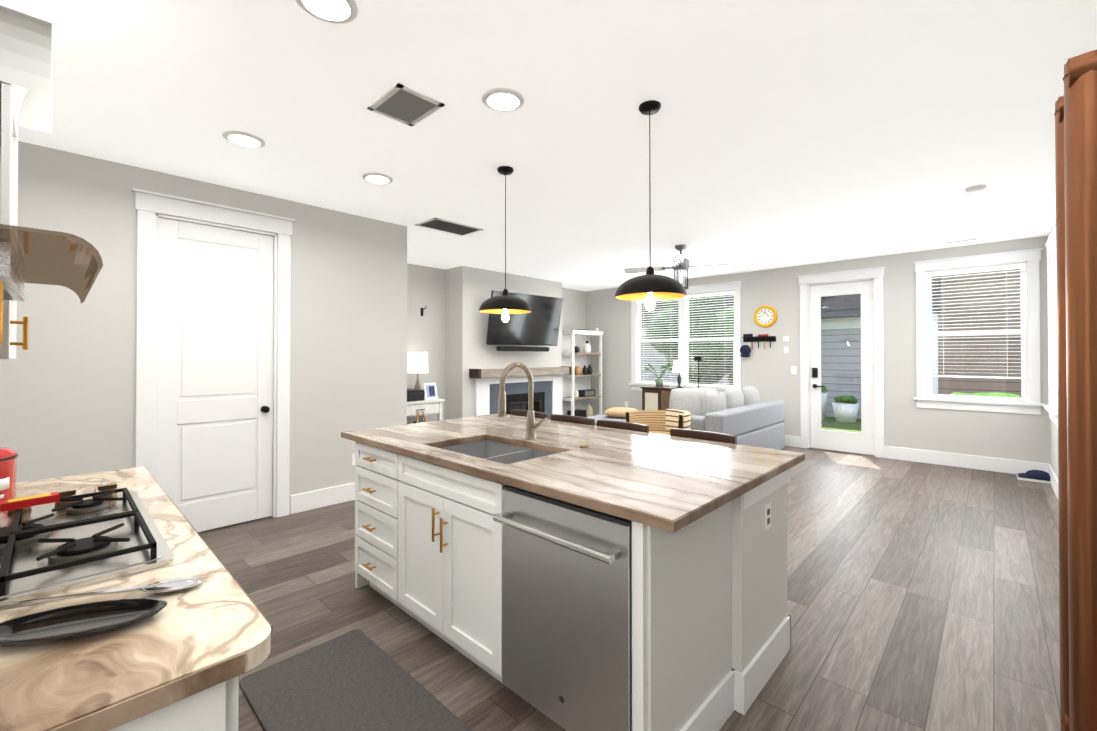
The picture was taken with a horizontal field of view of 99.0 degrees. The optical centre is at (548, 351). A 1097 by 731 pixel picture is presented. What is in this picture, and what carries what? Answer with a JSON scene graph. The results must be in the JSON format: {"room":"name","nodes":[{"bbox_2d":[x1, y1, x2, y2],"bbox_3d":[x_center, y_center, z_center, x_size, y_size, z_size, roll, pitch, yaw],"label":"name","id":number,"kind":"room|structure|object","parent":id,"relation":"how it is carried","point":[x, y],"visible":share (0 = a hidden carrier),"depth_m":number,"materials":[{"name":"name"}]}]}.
{"room":"kitchen and living room","nodes":[
{"label":"kitchen and living room","id":0,"kind":"room"},
{"bbox_2d":[0,141,406,513],"bbox_3d":[-2.546,0.047,3.879,0.120,2.740,2.960,0,-1,44],"label":"wall","id":1,"kind":"structure","parent":0,"point":[68,392],"depth_m":3.34,"materials":[{"name":"grey paint"}]},
{"bbox_2d":[132,188,294,531],"bbox_3d":[-2.635,0.128,3.749,0.168,2.575,1.066,0,-1,44],"label":"door","id":2,"kind":"structure","parent":1,"relation":"attached to","point":[213,342],"depth_m":3.71,"materials":[{"name":"white wood"}]},
{"bbox_2d":[290,482,356,513],"bbox_3d":[-1.863,1.340,4.488,0.016,0.165,1.120,0,-1,44],"label":"baseboard","id":3,"kind":"structure","parent":1,"relation":"attached to","point":[311,500],"depth_m":4.26,"materials":[{"name":"white"}]},
{"bbox_2d":[352,453,355,465],"bbox_3d":[-1.852,1.035,4.508,0.008,0.115,0.070,0,-1,44],"label":"outlet","id":4,"kind":"object","parent":1,"relation":"attached to","point":[353,458],"visible":0.29,"depth_m":4.49,"materials":[{"name":"white plastic"}]},
{"bbox_2d":[407,263,585,422],"bbox_3d":[-1.044,0.081,8.073,0.120,2.740,5.430,0,-1,44],"label":"wall","id":5,"kind":"structure","parent":0,"point":[426,289],"depth_m":7.20,"materials":[{"name":"grey paint"}]},
{"bbox_2d":[445,266,561,419],"bbox_3d":[-0.686,0.081,8.036,0.450,2.740,2.250,0,-1,44],"label":"wall","id":6,"kind":"structure","parent":0,"point":[467,295],"depth_m":7.30,"materials":[{"name":"grey paint"}]},
{"bbox_2d":[469,366,570,419],"bbox_3d":[-0.396,0.860,7.844,0.225,1.180,2.130,0,-1,44],"label":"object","id":7,"kind":"structure","parent":6,"relation":"attached to","point":[547,390],"depth_m":7.84,"materials":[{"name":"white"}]},
{"bbox_2d":[486,290,562,345],"bbox_3d":[-0.408,-0.512,7.674,0.447,0.824,1.460,0,-1,44],"label":"screen","id":8,"kind":"object","parent":6,"relation":"attached to","point":[539,325],"visible":0.88,"depth_m":7.65,"materials":[{"name":"black"}]},
{"bbox_2d":[496,346,548,351],"bbox_3d":[-0.402,-0.042,7.671,1.040,0.081,0.097,0,-1,-41],"label":"soundbar","id":9,"kind":"object","parent":8,"relation":"attached to","point":[520,348],"visible":1,"depth_m":7.60,"materials":[{"name":"black plastic"}]},
{"bbox_2d":[14,0,1096,290],"bbox_3d":[-0.206,-1.365,3.653,7.600,0.080,10.740,0,-1,44],"label":"ceiling","id":10,"kind":"structure","parent":0,"point":[772,134],"depth_m":2.68,"materials":[{"name":"white paint"}]},
{"bbox_2d":[222,131,264,147],"bbox_3d":[-1.907,-1.325,2.937,0.226,0.012,0.226,0,-1,44],"label":"recessed light","id":11,"kind":"object","parent":10,"relation":"in","point":[244,139],"visible":1,"depth_m":2.92,"materials":[{"name":"white"}]},
{"bbox_2d":[295,0,357,23],"bbox_3d":[-0.852,-1.334,1.797,0.226,0.012,0.226,0,-1,44],"label":"recessed light","id":12,"kind":"object","parent":10,"relation":"in","point":[336,11],"visible":1,"depth_m":1.82,"materials":[{"name":"white"}]},
{"bbox_2d":[362,172,392,183],"bbox_3d":[-1.308,-1.319,3.582,0.226,0.012,0.226,0,-1,44],"label":"recessed light","id":13,"kind":"object","parent":10,"relation":"in","point":[376,178],"visible":0.9,"depth_m":3.56,"materials":[{"name":"white plastic"}]},
{"bbox_2d":[367,83,444,126],"bbox_3d":[-0.775,-1.329,2.545,0.340,0.011,0.270,0,-1,44],"label":"ceiling vent","id":14,"kind":"object","parent":10,"relation":"in","point":[399,102],"visible":1,"depth_m":2.53,"materials":[{"name":"white metal"}]},
{"bbox_2d":[415,217,482,235],"bbox_3d":[-1.042,-1.309,4.943,0.370,0.010,0.600,0,-1,44],"label":"ceiling vent","id":15,"kind":"object","parent":10,"relation":"in","point":[443,225],"visible":0.96,"depth_m":4.92,"materials":[{"name":"white metal"}]},
{"bbox_2d":[482,88,524,111],"bbox_3d":[-0.240,-1.329,2.485,0.226,0.012,0.226,0,-1,44],"label":"recessed light","id":16,"kind":"object","parent":10,"relation":"in","point":[504,99],"visible":0.98,"depth_m":2.46,"materials":[{"name":"white plastic"}]},
{"bbox_2d":[479,166,531,321],"bbox_3d":[-0.313,-0.769,3.405,0.380,1.115,0.380,0,-1,44],"label":"pendant light","id":17,"kind":"object","parent":10,"relation":"hanging from","point":[505,304],"visible":1,"depth_m":3.34,"materials":[{"name":"black metal"}]},
{"bbox_2d":[615,100,686,310],"bbox_3d":[0.551,-0.776,2.543,0.380,1.115,0.380,0,-1,44],"label":"pendant light","id":18,"kind":"object","parent":10,"relation":"hanging from","point":[650,287],"visible":1,"depth_m":2.50,"materials":[{"name":"black metal"}]},
{"bbox_2d":[624,244,741,289],"bbox_3d":[1.635,-1.040,5.791,1.074,0.535,1.074,0,-1,-23],"label":"ceiling fan","id":19,"kind":"object","parent":10,"relation":"hanging from","point":[681,266],"visible":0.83,"depth_m":5.75,"materials":[{"name":"grey"}]},
{"bbox_2d":[943,237,979,243],"bbox_3d":[4.861,-1.304,5.515,0.320,0.011,0.120,0,-1,44],"label":"ceiling vent","id":20,"kind":"object","parent":10,"relation":"in","point":[961,240],"visible":0.94,"depth_m":5.50,"materials":[{"name":"white"}]},
{"bbox_2d":[965,185,986,192],"bbox_3d":[3.448,-1.309,3.781,0.130,0.030,0.130,0,-1,44],"label":"ceiling detector","id":21,"kind":"object","parent":10,"relation":"attached to","point":[975,188],"visible":1,"depth_m":3.75,"materials":[{"name":"white plastic"}]},
{"bbox_2d":[198,446,1059,730],"bbox_3d":[-0.206,1.445,3.630,7.600,0.060,10.740,0,-1,44],"label":"floor","id":22,"kind":"structure","parent":0,"point":[922,596],"depth_m":2.59,"materials":[{"name":"wood"}]},
{"bbox_2d":[0,466,272,730],"bbox_3d":[-1.303,0.884,1.123,1.738,1.020,0.680,0,-1,44],"label":"countertop","id":23,"kind":"structure","parent":22,"relation":"on","point":[183,659],"depth_m":0.83,"materials":[{"name":"white stone"}]},
{"bbox_2d":[0,447,18,500],"bbox_3d":[-1.733,0.366,1.400,0.199,0.220,0.199,0,-1,44],"label":"canister","id":24,"kind":"object","parent":23,"relation":"on","point":[8,459],"visible":0.9,"depth_m":1.43,"materials":[{"name":"red metal"}]},
{"bbox_2d":[0,492,59,511],"bbox_3d":[-1.437,0.415,1.297,0.045,0.021,0.110,0,-1,36],"label":"handle","id":25,"kind":"object","parent":23,"relation":"on","point":[25,502],"visible":1,"depth_m":1.29,"materials":[{"name":"red plastic"}]},
{"bbox_2d":[0,598,166,645],"bbox_3d":[-0.798,0.461,0.793,0.154,0.018,0.228,0,-1,44],"label":"spoon rest","id":26,"kind":"object","parent":23,"relation":"on","point":[73,622],"visible":1,"depth_m":0.80,"materials":[{"name":"black"}]},
{"bbox_2d":[0,577,203,610],"bbox_3d":[-0.848,0.462,0.892,0.166,0.015,0.288,0,-1,44],"label":"spoon","id":27,"kind":"object","parent":26,"relation":"on","point":[173,584],"visible":0.98,"depth_m":0.90,"materials":[{"name":"silver metal"}]},
{"bbox_2d":[239,629,471,730],"bbox_3d":[-0.761,1.392,1.812,1.040,0.016,0.520,0,-1,44],"label":"kitchen mat","id":28,"kind":"object","parent":22,"relation":"on","point":[356,680],"visible":1,"depth_m":1.89,"materials":[{"name":"grey fabric"}]},
{"bbox_2d":[416,411,426,422],"bbox_3d":[-1.690,1.127,6.339,0.207,0.629,0.308,0,-1,44],"label":"easel","id":29,"kind":"object","parent":22,"relation":"on","point":[417,416],"visible":0.29,"depth_m":6.36,"materials":[{"name":"brown wood"}]},
{"bbox_2d":[407,352,444,423],"bbox_3d":[-1.946,0.725,6.628,0.516,1.430,0.780,0,-1,44],"label":"side table","id":30,"kind":"object","parent":22,"relation":"on","point":[430,403],"visible":0.48,"depth_m":6.68,"materials":[{"name":"white wood"}]},
{"bbox_2d":[510,409,546,418],"bbox_3d":[-0.272,0.936,3.470,0.390,0.956,0.439,0,-1,44],"label":"stool","id":31,"kind":"object","parent":22,"relation":"on","point":[540,415],"visible":0.12,"depth_m":3.64,"materials":[{"name":"brown wood"}]},
{"bbox_2d":[345,438,790,730],"bbox_3d":[-0.054,0.963,2.494,2.118,0.885,1.272,0,-1,44],"label":"kitchen island","id":32,"kind":"object","parent":22,"relation":"on","point":[567,576],"depth_m":1.76,"materials":[{"name":"white wood"}]},
{"bbox_2d":[341,414,552,449],"bbox_3d":[-0.571,0.508,3.064,0.700,0.035,1.255,0,-1,44],"label":"island countertop","id":33,"kind":"structure","parent":32,"relation":"on","point":[457,429],"depth_m":2.86,"materials":[{"name":"brown wood"}]},
{"bbox_2d":[441,438,556,461],"bbox_3d":[-0.273,0.627,2.383,0.704,0.239,0.464,0,-1,44],"label":"sink","id":34,"kind":"object","parent":33,"relation":"in","point":[493,448],"depth_m":2.63,"materials":[{"name":"grey metal"}]},
{"bbox_2d":[401,422,648,473],"bbox_3d":[-0.075,0.504,2.592,0.670,0.035,1.255,0,-1,44],"label":"island countertop","id":35,"kind":"structure","parent":32,"relation":"on","point":[560,435],"depth_m":2.56,"materials":[{"name":"brown wood"}]},
{"bbox_2d":[493,362,548,441],"bbox_3d":[-0.135,0.271,2.503,0.157,0.430,0.269,0,-1,44],"label":"faucet","id":36,"kind":"object","parent":35,"relation":"on","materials":[{"name":"metal"}]},
{"bbox_2d":[481,434,804,533],"bbox_3d":[0.476,0.500,2.069,0.850,0.035,1.255,0,-1,44],"label":"island countertop","id":37,"kind":"structure","parent":32,"relation":"on","point":[672,481],"depth_m":1.84,"materials":[{"name":"brown wood"}]},
{"bbox_2d":[551,414,594,425],"bbox_3d":[0.051,0.934,3.164,0.390,0.956,0.439,0,-1,44],"label":"stool","id":38,"kind":"object","parent":22,"relation":"on","point":[575,419],"visible":0.08,"depth_m":3.30,"materials":[{"name":"brown wood"}]},
{"bbox_2d":[562,328,603,416],"bbox_3d":[0.641,0.495,9.110,0.370,1.930,0.940,0,-1,44],"label":"bookshelf","id":39,"kind":"object","parent":22,"relation":"on","point":[578,393],"visible":0.9,"depth_m":9.12,"materials":[{"name":"white wood"}]},
{"bbox_2d":[587,407,636,425],"bbox_3d":[1.021,1.140,6.992,0.750,0.605,1.000,0,-1,44],"label":"ottoman","id":40,"kind":"object","parent":22,"relation":"on","point":[616,414],"visible":0.29,"depth_m":6.86,"materials":[{"name":"grey fabric"}]},
{"bbox_2d":[604,407,636,417],"bbox_3d":[1.095,0.908,6.992,0.561,0.140,0.534,0,-1,44],"label":"cushion","id":41,"kind":"object","parent":40,"relation":"on","point":[615,412],"depth_m":6.86,"materials":[{"name":"beige fabric"}]},
{"bbox_2d":[597,420,648,432],"bbox_3d":[0.355,0.931,2.874,0.390,0.956,0.439,0,-1,44],"label":"stool","id":42,"kind":"object","parent":22,"relation":"on","point":[631,426],"visible":0.08,"depth_m":3.01,"materials":[{"name":"brown wood"}]},
{"bbox_2d":[625,409,690,434],"bbox_3d":[1.257,1.059,5.350,0.735,0.740,0.685,0,-1,44],"label":"rattan chair","id":43,"kind":"object","parent":22,"relation":"on","point":[663,422],"visible":0.17,"depth_m":5.57,"materials":[{"name":"beige wicker"}]},
{"bbox_2d":[640,386,688,410],"bbox_3d":[2.091,1.044,8.358,0.800,0.820,0.395,0,-1,44],"label":"side table","id":44,"kind":"object","parent":22,"relation":"on","point":[655,398],"visible":0.38,"depth_m":8.29,"materials":[{"name":"brown wood"}]},
{"bbox_2d":[645,364,672,386],"bbox_3d":[1.998,0.427,8.479,0.518,0.413,0.445,0,-1,44],"label":"potted plant","id":45,"kind":"object","parent":44,"relation":"on","point":[659,382],"visible":0.98,"depth_m":8.39,"materials":[{"name":"green plant"}]},
{"bbox_2d":[672,360,685,387],"bbox_3d":[2.295,0.392,8.215,0.240,0.480,0.240,0,-1,44],"label":"light","id":46,"kind":"object","parent":44,"relation":"on","point":[679,366],"visible":1,"depth_m":8.14,"materials":[{"name":"grey"}]},
{"bbox_2d":[694,357,702,387],"bbox_3d":[2.516,0.770,7.850,0.200,1.360,0.195,0,-1,44],"label":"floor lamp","id":47,"kind":"object","parent":22,"relation":"on","point":[698,358],"visible":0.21,"depth_m":7.84,"materials":[{"name":"black metal"}]},
{"bbox_2d":[670,428,736,443],"bbox_3d":[0.747,0.928,2.502,0.390,0.956,0.439,0,-1,44],"label":"stool","id":48,"kind":"object","parent":22,"relation":"on","point":[709,436],"visible":0.06,"depth_m":2.64,"materials":[{"name":"brown wood"}]},
{"bbox_2d":[669,386,784,449],"bbox_3d":[2.345,0.939,6.376,0.980,0.958,2.170,0,-1,44],"label":"sofa","id":49,"kind":"object","parent":22,"relation":"on","point":[745,416],"visible":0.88,"depth_m":5.86,"materials":[{"name":"grey fabric"}]},
{"bbox_2d":[1017,470,1050,483],"bbox_3d":[5.354,1.378,5.161,0.272,0.114,0.090,0,-1,44],"label":"shoe","id":50,"kind":"object","parent":22,"relation":"on","point":[1040,476],"visible":1,"depth_m":5.12,"materials":[{"name":"blue fabric"}]},
{"bbox_2d":[1054,50,1096,730],"bbox_3d":[0.836,0.491,0.171,0.874,1.750,0.910,0,-1,44],"label":"fridge","id":51,"kind":"object","parent":22,"relation":"on","point":[1075,114],"visible":1,"depth_m":0.43,"materials":[{"name":"brown wood"}]},
{"bbox_2d":[586,236,1049,463],"bbox_3d":[3.261,0.078,7.645,6.950,2.740,0.120,0,-1,44],"label":"wall","id":52,"kind":"structure","parent":0,"point":[769,376],"depth_m":6.31,"materials":[{"name":"grey paint"}]},
{"bbox_2d":[629,281,741,391],"bbox_3d":[2.408,-0.202,8.419,2.170,1.893,0.175,0,-1,44],"label":"window","id":53,"kind":"structure","parent":52,"relation":"in","point":[736,288],"depth_m":8.36,"materials":[{"name":"white"}]},
{"bbox_2d":[636,291,734,387],"bbox_3d":[2.403,-0.196,8.414,1.892,1.600,0.051,0,-1,44],"label":"window blinds","id":54,"kind":"object","parent":53,"relation":"attached to","point":[698,296],"visible":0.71,"depth_m":8.26,"materials":[{"name":"white plastic"}]},
{"bbox_2d":[593,414,800,447],"bbox_3d":[2.286,1.372,8.467,4.150,0.165,0.016,0,-1,44],"label":"baseboard","id":55,"kind":"structure","parent":52,"relation":"attached to","point":[794,441],"depth_m":7.11,"materials":[{"name":"white"}]},
{"bbox_2d":[740,334,775,356],"bbox_3d":[3.312,-0.097,7.441,0.533,0.373,0.106,0,-1,44],"label":"key rack","id":56,"kind":"object","parent":52,"relation":"attached to","point":[745,350],"visible":0.98,"depth_m":7.50,"materials":[{"name":"black metal"}]},
{"bbox_2d":[754,305,776,326],"bbox_3d":[3.419,-0.554,7.389,0.350,0.350,0.040,0,-1,44],"label":"clock","id":57,"kind":"object","parent":52,"relation":"attached to","point":[765,315],"visible":1,"depth_m":7.38,"materials":[{"name":"orange"}]},
{"bbox_2d":[783,336,788,340],"bbox_3d":[3.646,-0.196,7.189,0.080,0.080,0.012,0,-1,44],"label":"light switch","id":58,"kind":"object","parent":52,"relation":"attached to","point":[785,338],"depth_m":7.19,"materials":[{"name":"white plastic"}]},
{"bbox_2d":[791,366,796,373],"bbox_3d":[3.725,0.284,7.112,0.075,0.120,0.009,0,-1,44],"label":"light switch","id":59,"kind":"object","parent":52,"relation":"attached to","point":[793,368],"depth_m":7.11,"materials":[{"name":"white plastic"}]},
{"bbox_2d":[798,267,885,457],"bbox_3d":[4.199,0.149,6.729,1.080,2.583,0.154,0,-1,44],"label":"door frame","id":60,"kind":"structure","parent":52,"relation":"attached to","point":[867,284],"depth_m":6.67,"materials":[{"name":"white wood"}]},
{"bbox_2d":[884,446,1046,473],"bbox_3d":[5.084,1.350,5.808,1.510,0.165,0.016,0,-1,44],"label":"baseboard","id":61,"kind":"structure","parent":52,"relation":"attached to","point":[1010,466],"depth_m":5.77,"materials":[{"name":"white"}]},
{"bbox_2d":[913,248,1044,414],"bbox_3d":[5.221,-0.224,5.747,1.170,1.893,0.175,0,-1,44],"label":"window","id":62,"kind":"structure","parent":52,"relation":"in","point":[1030,371],"depth_m":5.66,"materials":[{"name":"white"}]},
{"bbox_2d":[927,263,1026,378],"bbox_3d":[5.216,-0.348,5.742,0.892,1.339,0.051,0,-1,44],"label":"window blinds","id":63,"kind":"object","parent":62,"relation":"attached to","point":[982,269],"visible":0.94,"depth_m":5.71,"materials":[{"name":"white plastic"}]},
{"bbox_2d":[1048,219,1057,478],"bbox_3d":[2.266,0.026,1.285,0.610,2.740,10.470,0,-1,44],"label":"wall","id":64,"kind":"structure","parent":0,"point":[1053,445],"depth_m":4.88,"materials":[{"name":"grey paint"}]},
{"bbox_2d":[1044,224,1057,426],"bbox_3d":[5.138,-0.233,4.705,0.175,1.893,1.140,0,-1,44],"label":"window","id":65,"kind":"structure","parent":64,"relation":"in","point":[1050,244],"depth_m":5.04,"materials":[{"name":"white"}]},
{"bbox_2d":[1051,249,1057,408],"bbox_3d":[5.132,-0.226,4.710,0.050,1.600,0.862,0,-1,44],"label":"window blinds","id":66,"kind":"object","parent":65,"relation":"attached to","point":[1053,257],"visible":0.29,"depth_m":4.91,"materials":[{"name":"white"}]},
{"bbox_2d":[1047,463,1057,498],"bbox_3d":[3.465,1.327,2.991,0.016,0.165,6.330,0,-1,44],"label":"baseboard","id":67,"kind":"structure","parent":64,"relation":"attached to","point":[1053,479],"depth_m":4.80,"materials":[{"name":"white"}]},
{"bbox_3d":[-2.212,0.027,1.437,3.970,2.740,0.120,0,-1,44],"label":"wall","id":68,"kind":"structure","parent":0,"visible":0},
{"bbox_2d":[0,0,52,359],"bbox_3d":[-0.919,-0.515,0.580,0.330,1.070,0.404,0,-1,44],"label":"upper cabinet","id":69,"kind":"object","parent":68,"relation":"attached to","point":[26,68],"visible":0.98,"depth_m":0.59,"materials":[{"name":"white wood"}]},
{"bbox_2d":[0,224,102,302],"bbox_3d":[-1.360,-0.744,1.055,0.900,1.201,0.479,0,-1,44],"label":"range hood","id":70,"kind":"object","parent":68,"relation":"attached to","point":[72,262],"visible":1,"depth_m":1.02,"materials":[{"name":"silver"}]},
{"label":"outside","id":71,"kind":"structure","parent":0,"visible":0},
{"bbox_2d":[821,417,860,432],"bbox_3d":[12.815,1.685,20.742,50.000,0.140,32.010,0,-1,44],"label":"ground","id":72,"kind":"structure","parent":71,"point":[834,424],"depth_m":10.05,"materials":[{"name":"green plant"}]},
{"bbox_2d":[646,299,678,374],"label":"greenery","id":73,"kind":"object","parent":72,"relation":"on","point":[661,331],"depth_m":10.54,"materials":[{"name":"green plant"}]},
{"bbox_2d":[689,295,733,384],"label":"greenery","id":74,"kind":"object","parent":72,"relation":"on","point":[709,378],"depth_m":10.45,"materials":[{"name":"green plant"}]},
{"bbox_2d":[821,385,827,418],"bbox_3d":[6.483,1.198,11.251,0.395,0.800,0.395,0,0,17],"label":"planter","id":75,"kind":"object","parent":72,"relation":"on","point":[824,389],"depth_m":11.09,"materials":[{"name":"white ceramic"}]},
{"bbox_2d":[641,269,1020,418],"bbox_3d":[8.529,-0.561,11.459,17.400,4.320,3.400,0,-1,44],"label":"house","id":76,"kind":"structure","parent":72,"relation":"on","point":[849,383],"depth_m":9.70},
{"bbox_2d":[832,396,859,422],"bbox_3d":[6.994,1.292,10.627,0.982,0.600,0.533,0,0,17],"label":"planter","id":77,"kind":"object","parent":72,"relation":"on","point":[842,403],"depth_m":10.52,"materials":[{"name":"white ceramic"}]},
{"bbox_2d":[949,392,1020,397],"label":"greenery","id":78,"kind":"object","parent":72,"relation":"on","point":[980,393],"depth_m":6.40,"materials":[{"name":"green plant"}]}
]}

